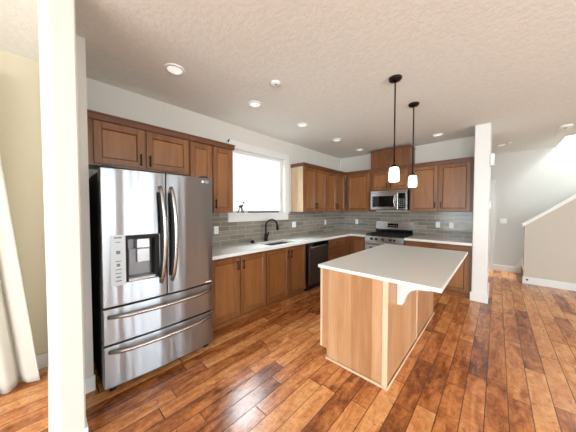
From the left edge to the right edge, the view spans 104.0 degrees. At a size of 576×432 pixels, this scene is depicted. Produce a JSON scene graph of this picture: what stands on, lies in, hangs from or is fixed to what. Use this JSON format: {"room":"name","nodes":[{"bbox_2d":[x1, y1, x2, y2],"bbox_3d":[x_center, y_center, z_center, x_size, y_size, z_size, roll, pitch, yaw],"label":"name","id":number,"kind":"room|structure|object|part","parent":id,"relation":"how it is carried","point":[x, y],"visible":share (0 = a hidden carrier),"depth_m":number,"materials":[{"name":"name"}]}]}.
{"room":"kitchen","nodes":[
{"label":"kitchen","id":0,"kind":"room"},
{"bbox_2d":[37,0,85,431],"bbox_3d":[-1.740,0.018,1.712,1.200,2.778,0.150,2,2,43],"label":"pillar","id":1,"kind":"structure","parent":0,"point":[56,18],"depth_m":1.30,"materials":[{"name":"white paint"}]},
{"bbox_2d":[48,357,87,431],"bbox_3d":[-1.732,1.351,1.740,1.194,0.110,0.168,2,2,43],"label":"baseboard","id":2,"kind":"structure","parent":1,"relation":"attached to","point":[85,429],"depth_m":1.46,"materials":[{"name":"white paint"}]},
{"bbox_2d":[76,35,93,377],"bbox_3d":[-1.848,0.010,1.977,0.680,2.778,0.092,2,2,43],"label":"wall","id":3,"kind":"structure","parent":0,"point":[80,41],"depth_m":1.76,"materials":[{"name":"white paint"}]},
{"bbox_2d":[85,374,95,393],"bbox_3d":[-1.586,1.343,1.788,0.014,0.125,0.085,2,2,43],"label":"baseboard","id":4,"kind":"structure","parent":3,"relation":"attached to","point":[90,383],"depth_m":1.79,"materials":[{"name":"white paint"}]},
{"bbox_2d":[0,50,339,354],"bbox_3d":[-1.218,-0.026,3.263,0.150,2.778,11.560,2,2,43],"label":"wall","id":5,"kind":"structure","parent":0,"point":[20,100],"depth_m":2.03,"materials":[{"name":"beige paint"}]},
{"bbox_2d":[36,352,47,369],"bbox_3d":[-3.660,1.373,0.556,0.016,0.135,4.213,2,2,43],"label":"baseboard","id":6,"kind":"structure","parent":5,"relation":"attached to","point":[42,359],"depth_m":2.06,"materials":[{"name":"white paint"}]},
{"bbox_2d":[87,109,189,175],"bbox_3d":[-1.595,-0.723,2.452,0.356,0.483,0.918,2,2,43],"label":"upper cabinet","id":7,"kind":"object","parent":5,"relation":"attached to","point":[117,142],"visible":0.96,"depth_m":2.29,"materials":[{"name":"brown wood"}]},
{"bbox_3d":[-1.641,-0.686,2.201,0.020,0.387,0.399,2,2,43],"label":"door","id":8,"kind":"part","parent":7,"relation":"part of","materials":[{"name":"brown wood"}]},
{"bbox_3d":[-1.600,-0.932,2.451,0.342,0.066,0.918,2,2,43],"label":"crown","id":9,"kind":"part","parent":7,"relation":"part of","materials":[{"name":"brown wood"}]},
{"bbox_3d":[-1.339,-0.695,2.526,0.020,0.387,0.440,2,2,43],"label":"door","id":10,"kind":"part","parent":7,"relation":"part of","materials":[{"name":"brown wood"}]},
{"bbox_2d":[189,134,234,212],"bbox_3d":[-1.066,-0.512,3.026,0.356,0.937,0.629,2,2,43],"label":"upper cabinet","id":11,"kind":"object","parent":5,"relation":"attached to","point":[210,158],"visible":0.69,"depth_m":2.94,"materials":[{"name":"brown wood"}]},
{"bbox_3d":[-1.081,-0.471,2.809,0.020,0.851,0.275,2,2,43],"label":"door","id":12,"kind":"part","parent":11,"relation":"part of","materials":[{"name":"brown wood"}]},
{"bbox_3d":[-1.071,-0.948,3.019,0.342,0.066,0.629,2,2,43],"label":"crown","id":13,"kind":"part","parent":11,"relation":"part of","materials":[{"name":"brown wood"}]},
{"bbox_3d":[-0.878,-0.477,3.027,0.020,0.851,0.281,2,2,43],"label":"door","id":14,"kind":"part","parent":11,"relation":"part of","materials":[{"name":"brown wood"}]},
{"bbox_2d":[214,226,218,233],"bbox_3d":[-1.055,0.209,3.316,0.009,0.116,0.072,2,2,43],"label":"wall outlet","id":15,"kind":"object","parent":5,"relation":"attached to","point":[216,228],"visible":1,"depth_m":3.31,"materials":[{"name":"white plastic"}]},
{"bbox_2d":[226,139,289,221],"bbox_3d":[-0.499,-0.553,3.973,0.175,1.270,1.390,2,2,43],"label":"window","id":16,"kind":"structure","parent":5,"relation":"in","point":[232,217],"depth_m":4.04,"materials":[{"name":"white paint"}]},
{"bbox_2d":[237,202,244,212],"bbox_3d":[-0.758,-0.141,3.661,0.058,0.190,0.147,2,2,43],"label":"figurine","id":17,"kind":"object","parent":16,"relation":"on","point":[240,206],"visible":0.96,"depth_m":3.65,"materials":[{"name":"metal"}]},
{"bbox_3d":[-0.481,-0.044,3.970,0.125,0.028,1.390,2,2,43],"label":"sill","id":18,"kind":"part","parent":16,"relation":"part of","materials":[{"name":"white paint"}]},
{"bbox_2d":[248,211,278,212],"bbox_3d":[-0.428,-0.071,4.030,0.080,0.022,0.660,2,2,43],"label":"tray","id":19,"kind":"object","parent":16,"relation":"on","point":[248,211],"visible":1,"depth_m":3.96,"materials":[{"name":"metal"}]},
{"bbox_2d":[212,211,339,246],"bbox_3d":[-0.019,0.166,4.441,0.008,0.496,4.089,2,2,43],"label":"backsplash","id":20,"kind":"structure","parent":5,"relation":"attached to","point":[306,222],"depth_m":4.17,"materials":[{"name":"grey tile"}]},
{"bbox_2d":[291,162,327,211],"bbox_3d":[0.457,-0.559,4.663,0.356,0.937,0.813,2,2,43],"label":"upper cabinet","id":21,"kind":"object","parent":5,"relation":"attached to","point":[308,181],"visible":1,"depth_m":4.46,"materials":[{"name":"brown wood"}]},
{"bbox_3d":[0.177,-0.520,4.400,0.304,0.873,0.003,2,2,43],"label":"panel","id":22,"kind":"part","parent":21,"relation":"part of","materials":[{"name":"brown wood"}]},
{"bbox_3d":[0.452,-0.995,4.655,0.342,0.066,0.813,2,2,43],"label":"crown","id":23,"kind":"part","parent":21,"relation":"part of","materials":[{"name":"brown wood"}]},
{"bbox_3d":[0.436,-0.518,4.438,0.020,0.851,0.370,2,2,43],"label":"door","id":24,"kind":"part","parent":21,"relation":"part of","materials":[{"name":"brown wood"}]},
{"bbox_3d":[0.698,-0.526,4.719,0.020,0.851,0.378,2,2,43],"label":"door","id":25,"kind":"part","parent":21,"relation":"part of","materials":[{"name":"brown wood"}]},
{"bbox_2d":[326,168,345,211],"bbox_3d":[1.006,-0.576,5.252,0.356,0.937,0.793,2,2,43],"label":"upper cabinet","id":26,"kind":"object","parent":5,"relation":"attached to","point":[335,178],"visible":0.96,"depth_m":5.12,"materials":[{"name":"brown wood"}]},
{"bbox_3d":[0.976,-0.534,5.018,0.020,0.851,0.380,2,2,43],"label":"door","id":27,"kind":"part","parent":26,"relation":"part of","materials":[{"name":"brown wood"}]},
{"bbox_3d":[1.001,-1.012,5.245,0.342,0.066,0.793,2,2,43],"label":"crown","id":28,"kind":"part","parent":26,"relation":"part of","materials":[{"name":"brown wood"}]},
{"bbox_3d":[1.238,-0.542,5.299,0.020,0.851,0.369,2,2,43],"label":"door","id":29,"kind":"part","parent":26,"relation":"part of","materials":[{"name":"brown wood"}]},
{"bbox_3d":[-3.039,-1.125,1.060,0.142,0.060,1.900,2,2,43],"label":"curtain rod","id":30,"kind":"object","parent":5,"relation":"attached to","visible":0},
{"bbox_2d":[0,156,39,393],"bbox_3d":[-2.446,0.146,1.606,0.866,2.532,0.130,-2,2,-44],"label":"curtain","id":31,"kind":"object","parent":30,"relation":"hanging from","point":[18,361],"visible":1,"depth_m":1.81,"materials":[{"name":"white fabric"}]},
{"bbox_2d":[0,0,575,158],"bbox_3d":[1.472,-1.413,0.719,7.500,0.140,11.860,2,2,43],"label":"ceiling","id":32,"kind":"structure","parent":0,"point":[509,65],"depth_m":2.00,"materials":[{"name":"white paint"}]},
{"bbox_2d":[164,63,184,74],"bbox_3d":[-1.065,-1.377,2.119,0.176,0.012,0.176,2,2,43],"label":"recessed light","id":33,"kind":"object","parent":32,"relation":"in","point":[172,68],"visible":1,"depth_m":2.11,"materials":[{"name":"white plastic"}]},
{"bbox_2d":[248,101,261,107],"bbox_3d":[-0.414,-1.397,2.818,0.176,0.012,0.176,2,2,43],"label":"recessed light","id":34,"kind":"object","parent":32,"relation":"in","point":[255,104],"visible":1,"depth_m":2.81,"materials":[{"name":"white plastic"}]},
{"bbox_2d":[271,80,280,86],"bbox_3d":[-0.127,-1.379,2.348,0.104,0.021,0.104,2,2,43],"label":"ceiling detector","id":35,"kind":"object","parent":32,"relation":"attached to","point":[275,83],"visible":1,"depth_m":2.33,"materials":[{"name":"white plastic"}]},
{"bbox_2d":[297,123,307,126],"bbox_3d":[0.226,-1.417,3.505,0.176,0.012,0.176,2,2,43],"label":"recessed light","id":36,"kind":"object","parent":32,"relation":"in","point":[298,124],"visible":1,"depth_m":3.48,"materials":[{"name":"white plastic"}]},
{"bbox_2d":[389,74,401,181],"bbox_3d":[1.078,-0.867,2.275,0.124,1.039,0.124,2,2,43],"label":"pendant lamp","id":37,"kind":"object","parent":32,"relation":"hanging from","point":[394,170],"visible":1,"depth_m":2.26,"materials":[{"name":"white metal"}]},
{"bbox_3d":[1.078,-0.421,2.288,0.101,0.147,0.101,2,2,43],"label":"lamp shade","id":38,"kind":"part","parent":37,"relation":"part of","materials":[{"name":"white glass"}]},
{"bbox_3d":[1.078,-0.943,2.273,0.015,0.830,0.014,2,2,43],"label":"rod","id":39,"kind":"part","parent":37,"relation":"part of","materials":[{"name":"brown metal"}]},
{"bbox_2d":[408,102,419,187],"bbox_3d":[1.574,-0.883,2.830,0.124,1.039,0.124,2,2,43],"label":"pendant lamp","id":40,"kind":"object","parent":32,"relation":"hanging from","point":[412,180],"visible":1,"depth_m":2.81,"materials":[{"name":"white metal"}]},
{"bbox_3d":[1.574,-0.437,2.843,0.101,0.147,0.101,2,2,43],"label":"lamp shade","id":41,"kind":"part","parent":40,"relation":"part of","materials":[{"name":"white glass"}]},
{"bbox_3d":[1.574,-0.959,2.828,0.015,0.830,0.014,2,2,43],"label":"rod","id":42,"kind":"part","parent":40,"relation":"part of","materials":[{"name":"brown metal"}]},
{"bbox_2d":[432,133,442,136],"bbox_3d":[2.642,-1.430,3.974,0.176,0.012,0.176,2,2,43],"label":"recessed light","id":43,"kind":"object","parent":32,"relation":"in","point":[436,134],"visible":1,"depth_m":3.95,"materials":[{"name":"white plastic"}]},
{"bbox_2d":[558,124,572,128],"bbox_3d":[4.359,-1.402,3.533,0.150,0.043,0.150,2,2,43],"label":"smoke detector","id":44,"kind":"object","parent":32,"relation":"attached to","point":[564,126],"visible":1,"depth_m":3.51,"materials":[{"name":"white plastic"}]},
{"bbox_2d":[0,269,575,431],"bbox_3d":[1.472,1.493,0.802,7.500,0.120,11.860,2,2,43],"label":"floor","id":45,"kind":"structure","parent":0,"point":[507,363],"depth_m":1.91,"materials":[{"name":"brown wood"}]},
{"bbox_2d":[89,165,212,391],"bbox_3d":[-1.358,0.491,2.274,0.893,1.800,0.904,2,2,43],"label":"refrigerator","id":46,"kind":"object","parent":45,"relation":"on","point":[151,232],"visible":1,"depth_m":1.93,"materials":[{"name":"silver metal"}]},
{"bbox_3d":[-1.331,0.348,1.764,0.096,0.398,0.005,-2,2,-43],"label":"control panel","id":47,"kind":"part","parent":46,"relation":"part of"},
{"bbox_3d":[-1.282,0.166,1.884,0.122,1.078,0.450,2,2,43],"label":"door","id":48,"kind":"part","parent":46,"relation":"part of","materials":[{"name":"silver metal"}]},
{"bbox_3d":[-1.281,0.387,1.940,0.014,0.222,0.156,2,2,43],"label":"plate","id":49,"kind":"part","parent":46,"relation":"part of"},
{"bbox_3d":[-1.128,0.852,2.070,0.122,0.280,0.904,2,2,43],"label":"drawer","id":50,"kind":"part","parent":46,"relation":"part of","materials":[{"name":"silver metal"}]},
{"bbox_3d":[-1.128,1.169,2.079,0.122,0.331,0.904,2,2,43],"label":"drawer","id":51,"kind":"part","parent":46,"relation":"part of","materials":[{"name":"silver metal"}]},
{"bbox_3d":[-1.070,0.776,2.014,0.106,0.033,0.856,2,2,43],"label":"handle","id":52,"kind":"part","parent":46,"relation":"part of","materials":[{"name":"metal"}]},
{"bbox_3d":[-1.070,1.050,2.022,0.106,0.033,0.856,2,2,43],"label":"handle","id":53,"kind":"part","parent":46,"relation":"part of","materials":[{"name":"metal"}]},
{"bbox_3d":[-1.092,0.165,1.961,0.094,0.856,0.038,1,2,25],"label":"handle","id":54,"kind":"part","parent":46,"relation":"part of","materials":[{"name":"metal"}]},
{"bbox_3d":[-1.029,0.163,2.028,0.094,0.856,0.038,1,2,25],"label":"handle","id":55,"kind":"part","parent":46,"relation":"part of","materials":[{"name":"metal"}]},
{"bbox_3d":[-0.973,0.156,2.216,0.122,1.078,0.450,2,2,43],"label":"door","id":56,"kind":"part","parent":46,"relation":"part of","materials":[{"name":"silver metal"}]},
{"bbox_2d":[211,251,265,330],"bbox_3d":[-0.837,0.931,3.104,0.642,0.872,0.924,2,2,43],"label":"base cabinet","id":57,"kind":"object","parent":45,"relation":"on","point":[239,282],"visible":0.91,"depth_m":2.89,"materials":[{"name":"brown wood"}]},
{"bbox_3d":[-0.767,0.912,2.766,0.020,0.760,0.408,2,2,43],"label":"door","id":58,"kind":"part","parent":57,"relation":"part of","materials":[{"name":"brown wood"}]},
{"bbox_3d":[-0.656,1.345,2.947,0.014,0.055,0.924,2,2,43],"label":"shoe moulding","id":59,"kind":"part","parent":57,"relation":"part of","materials":[{"name":"brown wood"}]},
{"bbox_3d":[-0.469,0.903,3.086,0.020,0.760,0.426,2,2,43],"label":"door","id":60,"kind":"part","parent":57,"relation":"part of","materials":[{"name":"brown wood"}]},
{"bbox_2d":[212,230,370,259],"bbox_3d":[0.343,0.445,4.116,0.973,0.042,4.065,2,2,43],"label":"countertop","id":61,"kind":"structure","parent":57,"relation":"on","point":[224,251],"depth_m":3.59,"materials":[{"name":"white stone"}]},
{"bbox_2d":[264,219,278,240],"bbox_3d":[-0.283,0.239,3.933,0.280,0.380,0.094,-1,2,-19],"label":"kitchen faucet","id":62,"kind":"object","parent":61,"relation":"on","point":[266,235],"visible":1,"depth_m":3.90,"materials":[{"name":"black metal"}]},
{"bbox_3d":[-0.288,0.188,3.947,0.240,0.280,0.031,-1,2,-22],"label":"spout","id":63,"kind":"part","parent":62,"relation":"part of","materials":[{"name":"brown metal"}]},
{"bbox_2d":[264,242,287,245],"bbox_3d":[-0.176,0.564,3.732,0.388,0.172,0.628,2,2,43],"label":"sink","id":64,"kind":"object","parent":61,"relation":"in","point":[277,243],"visible":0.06,"depth_m":3.98,"materials":[{"name":"metal"}]},
{"bbox_3d":[-0.067,0.560,3.849,0.388,0.172,0.306,2,2,43],"label":"bowl","id":65,"kind":"part","parent":64,"relation":"part of","materials":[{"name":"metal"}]},
{"bbox_2d":[264,244,304,308],"bbox_3d":[-0.208,0.912,3.780,0.642,0.872,0.915,2,2,43],"label":"base cabinet","id":66,"kind":"object","parent":45,"relation":"on","point":[285,267],"visible":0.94,"depth_m":3.54,"materials":[{"name":"brown wood"}]},
{"bbox_3d":[-0.149,0.893,3.430,0.020,0.760,0.462,2,2,43],"label":"door","id":67,"kind":"part","parent":66,"relation":"part of","materials":[{"name":"brown wood"}]},
{"bbox_3d":[-0.027,1.325,3.623,0.014,0.055,0.915,2,2,43],"label":"shoe moulding","id":68,"kind":"part","parent":66,"relation":"part of","materials":[{"name":"brown wood"}]},
{"bbox_3d":[0.158,0.884,3.759,0.020,0.760,0.403,2,2,43],"label":"door","id":69,"kind":"part","parent":66,"relation":"part of","materials":[{"name":"brown wood"}]},
{"bbox_2d":[304,240,328,290],"bbox_3d":[0.356,0.897,4.362,0.670,0.868,0.665,2,2,43],"label":"dishwasher","id":70,"kind":"object","parent":45,"relation":"on","point":[316,253],"visible":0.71,"depth_m":4.08,"materials":[{"name":"black metal"}]},
{"bbox_3d":[0.494,1.285,4.252,0.060,0.100,0.635,2,2,43],"label":"toe panel","id":71,"kind":"part","parent":70,"relation":"part of","materials":[{"name":"black plastic"}]},
{"bbox_2d":[328,237,344,260],"bbox_3d":[0.814,0.881,4.878,0.642,0.872,0.698,2,2,43],"label":"base cabinet","id":72,"kind":"object","parent":45,"relation":"on","point":[336,247],"visible":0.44,"depth_m":4.64,"materials":[{"name":"brown wood"}]},
{"bbox_3d":[1.020,0.782,4.683,0.020,0.290,0.660,2,2,43],"label":"drawer","id":73,"kind":"part","parent":72,"relation":"part of","materials":[{"name":"brown wood"}]},
{"bbox_3d":[1.020,0.550,4.677,0.020,0.145,0.660,2,2,43],"label":"drawer","id":74,"kind":"part","parent":72,"relation":"part of","materials":[{"name":"brown wood"}]},
{"bbox_2d":[345,236,349,255],"bbox_3d":[1.313,0.864,5.450,0.593,0.872,0.808,2,2,43],"label":"base cabinet","id":75,"kind":"object","parent":45,"relation":"on","point":[347,238],"visible":0.02,"depth_m":5.03,"materials":[{"name":"brown wood"}]},
{"bbox_2d":[350,236,364,253],"bbox_3d":[1.737,0.872,5.189,0.376,0.872,0.612,2,2,43],"label":"base cabinet","id":76,"kind":"object","parent":45,"relation":"on","point":[357,243],"visible":0.28,"depth_m":4.97,"materials":[{"name":"brown wood"}]},
{"bbox_2d":[320,268,433,390],"bbox_3d":[1.262,0.941,2.607,0.928,0.882,1.840,2,2,43],"label":"kitchen island","id":77,"kind":"object","parent":45,"relation":"on","point":[369,327],"visible":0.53,"depth_m":2.01,"materials":[{"name":"brown wood"}]},
{"bbox_3d":[0.334,0.901,2.239,0.022,0.782,0.013,2,2,43],"label":"edge trim","id":78,"kind":"part","parent":77,"relation":"part of","materials":[{"name":"brown wood"}]},
{"bbox_3d":[0.551,0.957,2.041,0.602,0.882,0.011,2,2,43],"label":"panel","id":79,"kind":"part","parent":77,"relation":"part of","materials":[{"name":"brown wood"}]},
{"bbox_3d":[1.205,1.369,2.672,0.588,0.022,1.840,2,2,43],"label":"shoe moulding","id":80,"kind":"part","parent":77,"relation":"part of","materials":[{"name":"brown wood"}]},
{"bbox_3d":[0.784,0.963,1.820,0.041,0.882,0.017,2,2,43],"label":"corner trim","id":81,"kind":"part","parent":77,"relation":"part of","materials":[{"name":"brown wood"}]},
{"bbox_2d":[318,244,467,292],"bbox_3d":[1.302,0.484,2.560,1.027,0.031,1.844,2,2,43],"label":"island countertop","id":82,"kind":"structure","parent":77,"relation":"on","point":[430,269],"depth_m":2.22,"materials":[{"name":"white stone"}]},
{"bbox_3d":[1.416,0.944,2.483,0.007,0.882,1.811,2,2,43],"label":"panel","id":83,"kind":"part","parent":77,"relation":"part of","materials":[{"name":"brown wood"}]},
{"bbox_2d":[365,220,412,249],"bbox_3d":[2.120,0.719,4.756,0.759,1.203,0.714,2,2,43],"label":"gas range","id":84,"kind":"object","parent":45,"relation":"on","point":[387,232],"visible":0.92,"depth_m":4.75,"materials":[{"name":"silver metal"}]},
{"bbox_3d":[1.926,0.784,4.549,0.747,0.485,0.035,2,2,43],"label":"oven door","id":85,"kind":"part","parent":84,"relation":"part of","materials":[{"name":"silver metal"}]},
{"bbox_3d":[1.925,0.479,4.539,0.759,0.115,0.038,2,2,43],"label":"control panel","id":86,"kind":"part","parent":84,"relation":"part of","materials":[{"name":"silver metal"}]},
{"bbox_2d":[367,234,411,237],"bbox_3d":[2.121,0.408,4.748,0.751,0.012,0.565,2,2,43],"label":"cooktop","id":87,"kind":"object","parent":84,"relation":"in","point":[368,235],"depth_m":4.58,"materials":[{"name":"black metal"}]},
{"bbox_3d":[2.342,0.351,4.984,0.759,0.114,0.063,2,2,43],"label":"splash panel","id":88,"kind":"part","parent":84,"relation":"part of","materials":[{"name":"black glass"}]},
{"bbox_2d":[405,240,471,297],"bbox_3d":[2.793,0.900,4.186,0.996,0.872,0.642,2,2,43],"label":"base cabinet","id":89,"kind":"object","parent":45,"relation":"on","point":[459,284],"visible":0.19,"depth_m":3.75,"materials":[{"name":"brown wood"}]},
{"bbox_3d":[2.419,0.558,4.141,0.458,0.130,0.020,2,2,43],"label":"drawer","id":90,"kind":"part","parent":89,"relation":"part of","materials":[{"name":"brown wood"}]},
{"bbox_2d":[404,235,471,245],"bbox_3d":[2.795,0.443,4.174,1.003,0.042,0.638,2,2,43],"label":"countertop","id":91,"kind":"structure","parent":89,"relation":"on","point":[456,241],"depth_m":4.07,"materials":[{"name":"white stone"}]},
{"bbox_3d":[2.772,0.567,3.813,0.465,0.130,0.020,2,2,43],"label":"drawer","id":92,"kind":"part","parent":89,"relation":"part of","materials":[{"name":"brown wood"}]},
{"bbox_3d":[2.625,1.314,4.017,0.996,0.055,0.014,2,2,43],"label":"shoe moulding","id":93,"kind":"part","parent":89,"relation":"part of","materials":[{"name":"brown wood"}]},
{"bbox_3d":[2.772,0.954,3.824,0.465,0.615,0.020,2,2,43],"label":"door","id":94,"kind":"part","parent":89,"relation":"part of","materials":[{"name":"brown wood"}]},
{"bbox_2d":[340,136,474,238],"bbox_3d":[2.424,-0.077,5.044,2.755,2.778,0.130,2,2,43],"label":"wall","id":95,"kind":"structure","parent":0,"point":[462,147],"depth_m":4.50,"materials":[{"name":"white paint"}]},
{"bbox_2d":[346,169,375,210],"bbox_3d":[1.720,-0.579,5.347,0.615,0.937,0.344,2,2,43],"label":"upper cabinet","id":96,"kind":"object","parent":95,"relation":"attached to","point":[358,183],"visible":0.93,"depth_m":5.22,"materials":[{"name":"brown wood"}]},
{"bbox_3d":[1.630,-0.540,5.232,0.532,0.851,0.020,2,2,43],"label":"door","id":97,"kind":"part","parent":96,"relation":"part of","materials":[{"name":"brown wood"}]},
{"bbox_3d":[1.720,-1.014,5.334,0.615,0.066,0.344,2,2,43],"label":"crown","id":98,"kind":"part","parent":96,"relation":"part of","materials":[{"name":"brown wood"}]},
{"bbox_2d":[371,165,409,190],"bbox_3d":[2.231,-0.789,4.855,0.786,0.488,0.358,2,2,43],"label":"upper cabinet","id":99,"kind":"object","parent":95,"relation":"attached to","point":[379,176],"visible":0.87,"depth_m":4.77,"materials":[{"name":"brown wood"}]},
{"bbox_3d":[2.001,-0.757,4.881,0.347,0.377,0.020,2,2,43],"label":"door","id":100,"kind":"part","parent":99,"relation":"part of","materials":[{"name":"brown wood"}]},
{"bbox_2d":[370,190,409,209],"bbox_3d":[2.202,-0.328,4.833,0.738,0.415,0.446,2,2,43],"label":"microwave oven","id":101,"kind":"object","parent":99,"relation":"attached to","point":[391,199],"visible":0.99,"depth_m":4.67,"materials":[{"name":"silver metal"}]},
{"bbox_3d":[2.033,-0.310,4.778,0.565,0.358,0.029,2,2,43],"label":"door","id":102,"kind":"part","parent":101,"relation":"part of","materials":[{"name":"silver metal"}]},
{"bbox_3d":[2.304,-0.303,4.526,0.170,0.358,0.029,2,2,43],"label":"control panel","id":103,"kind":"part","parent":101,"relation":"part of","materials":[{"name":"silver metal"}]},
{"bbox_3d":[2.236,-1.000,4.854,0.786,0.066,0.344,2,2,43],"label":"crown","id":104,"kind":"part","parent":99,"relation":"part of","materials":[{"name":"brown wood"}]},
{"bbox_2d":[370,144,415,168],"bbox_3d":[2.244,-1.232,4.850,0.824,0.395,0.340,2,2,43],"label":"chase","id":105,"kind":"object","parent":99,"relation":"on","point":[383,158],"visible":0.83,"depth_m":4.71,"materials":[{"name":"brown wood"}]},
{"bbox_3d":[2.244,-1.409,4.845,0.824,0.040,0.340,2,2,43],"label":"crown","id":106,"kind":"part","parent":105,"relation":"part of","materials":[{"name":"brown wood"}]},
{"bbox_3d":[2.272,-0.750,4.628,0.347,0.377,0.020,2,2,43],"label":"door","id":107,"kind":"part","parent":99,"relation":"part of","materials":[{"name":"brown wood"}]},
{"bbox_2d":[340,211,472,238],"bbox_3d":[2.380,0.150,4.997,2.745,0.496,0.008,2,2,43],"label":"backsplash","id":108,"kind":"structure","parent":95,"relation":"attached to","point":[424,223],"depth_m":4.64,"materials":[{"name":"grey tile"}]},
{"bbox_2d":[409,157,473,211],"bbox_3d":[2.889,-0.547,4.250,1.004,0.937,0.358,2,2,43],"label":"upper cabinet","id":109,"kind":"object","parent":95,"relation":"attached to","point":[443,185],"depth_m":4.10,"materials":[{"name":"brown wood"}]},
{"bbox_3d":[2.606,-0.514,4.324,0.450,0.851,0.020,2,2,43],"label":"door","id":110,"kind":"part","parent":109,"relation":"part of","materials":[{"name":"brown wood"}]},
{"bbox_3d":[2.879,-0.983,4.256,0.963,0.066,0.344,2,2,43],"label":"crown","id":111,"kind":"part","parent":109,"relation":"part of","materials":[{"name":"brown wood"}]},
{"bbox_3d":[2.955,-0.505,4.000,0.456,0.851,0.020,2,2,43],"label":"door","id":112,"kind":"part","parent":109,"relation":"part of","materials":[{"name":"brown wood"}]},
{"bbox_3d":[3.254,-0.537,3.933,0.038,0.934,0.325,2,2,43],"label":"filler strip","id":113,"kind":"part","parent":109,"relation":"part of","materials":[{"name":"brown wood"}]},
{"bbox_2d":[449,222,453,227],"bbox_3d":[3.119,0.178,4.296,0.072,0.116,0.010,2,2,43],"label":"light switch","id":114,"kind":"object","parent":95,"relation":"attached to","point":[451,224],"visible":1,"depth_m":4.29,"materials":[{"name":"white plastic"}]},
{"bbox_2d":[471,123,491,294],"bbox_3d":[3.277,-0.042,3.802,0.187,2.778,0.786,2,2,43],"label":"wall","id":115,"kind":"structure","parent":0,"point":[483,132],"depth_m":3.51,"materials":[{"name":"white paint"}]},
{"bbox_2d":[470,283,488,303],"bbox_3d":[3.272,1.277,3.834,0.219,0.140,0.802,2,2,43],"label":"baseboard","id":116,"kind":"structure","parent":115,"relation":"attached to","point":[478,297],"depth_m":3.54,"materials":[{"name":"white paint"}]},
{"bbox_2d":[490,153,494,166],"bbox_3d":[3.135,-0.859,3.450,0.052,0.180,0.140,2,2,43],"label":"door chime","id":117,"kind":"object","parent":115,"relation":"attached to","point":[492,155],"visible":1,"depth_m":3.40,"materials":[{"name":"white plastic"}]},
{"bbox_2d":[491,135,575,266],"bbox_3d":[5.461,-1.338,5.009,7.200,5.300,0.150,2,2,43],"label":"wall","id":118,"kind":"structure","parent":0,"point":[529,183],"depth_m":5.07,"materials":[{"name":"grey paint"}]},
{"bbox_2d":[489,180,495,269],"bbox_3d":[4.584,0.208,5.799,1.100,2.165,0.092,2,2,43],"label":"door","id":119,"kind":"structure","parent":118,"relation":"in","point":[492,192],"depth_m":5.43,"materials":[{"name":"white paint"}]},
{"bbox_2d":[500,219,506,223],"bbox_3d":[5.072,0.119,5.303,0.118,0.116,0.010,2,2,43],"label":"light switch","id":120,"kind":"object","parent":118,"relation":"attached to","point":[504,221],"visible":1,"depth_m":5.30,"materials":[{"name":"white plastic"}]},
{"bbox_2d":[493,264,514,272],"bbox_3d":[5.091,1.237,5.313,0.375,0.135,0.016,2,2,43],"label":"baseboard","id":121,"kind":"structure","parent":118,"relation":"attached to","point":[495,267],"depth_m":5.30,"materials":[{"name":"white paint"}]},
{"bbox_2d":[515,259,522,273],"bbox_3d":[6.413,-0.149,4.039,3.240,2.978,0.022,2,2,43],"label":"trim","id":122,"kind":"structure","parent":118,"relation":"attached to","point":[518,266],"depth_m":5.12,"materials":[{"name":"white paint"}]},
{"bbox_2d":[522,194,575,283],"bbox_3d":[6.062,-0.025,3.196,3.800,2.778,0.170,2,2,43],"label":"wall","id":123,"kind":"structure","parent":0,"point":[549,253],"depth_m":4.18,"materials":[{"name":"beige paint"}]},
{"bbox_2d":[522,276,575,290],"bbox_3d":[6.024,1.298,3.175,3.775,0.135,0.016,2,2,43],"label":"baseboard","id":124,"kind":"structure","parent":123,"relation":"attached to","point":[534,281],"depth_m":4.21,"materials":[{"name":"white paint"}]}
]}

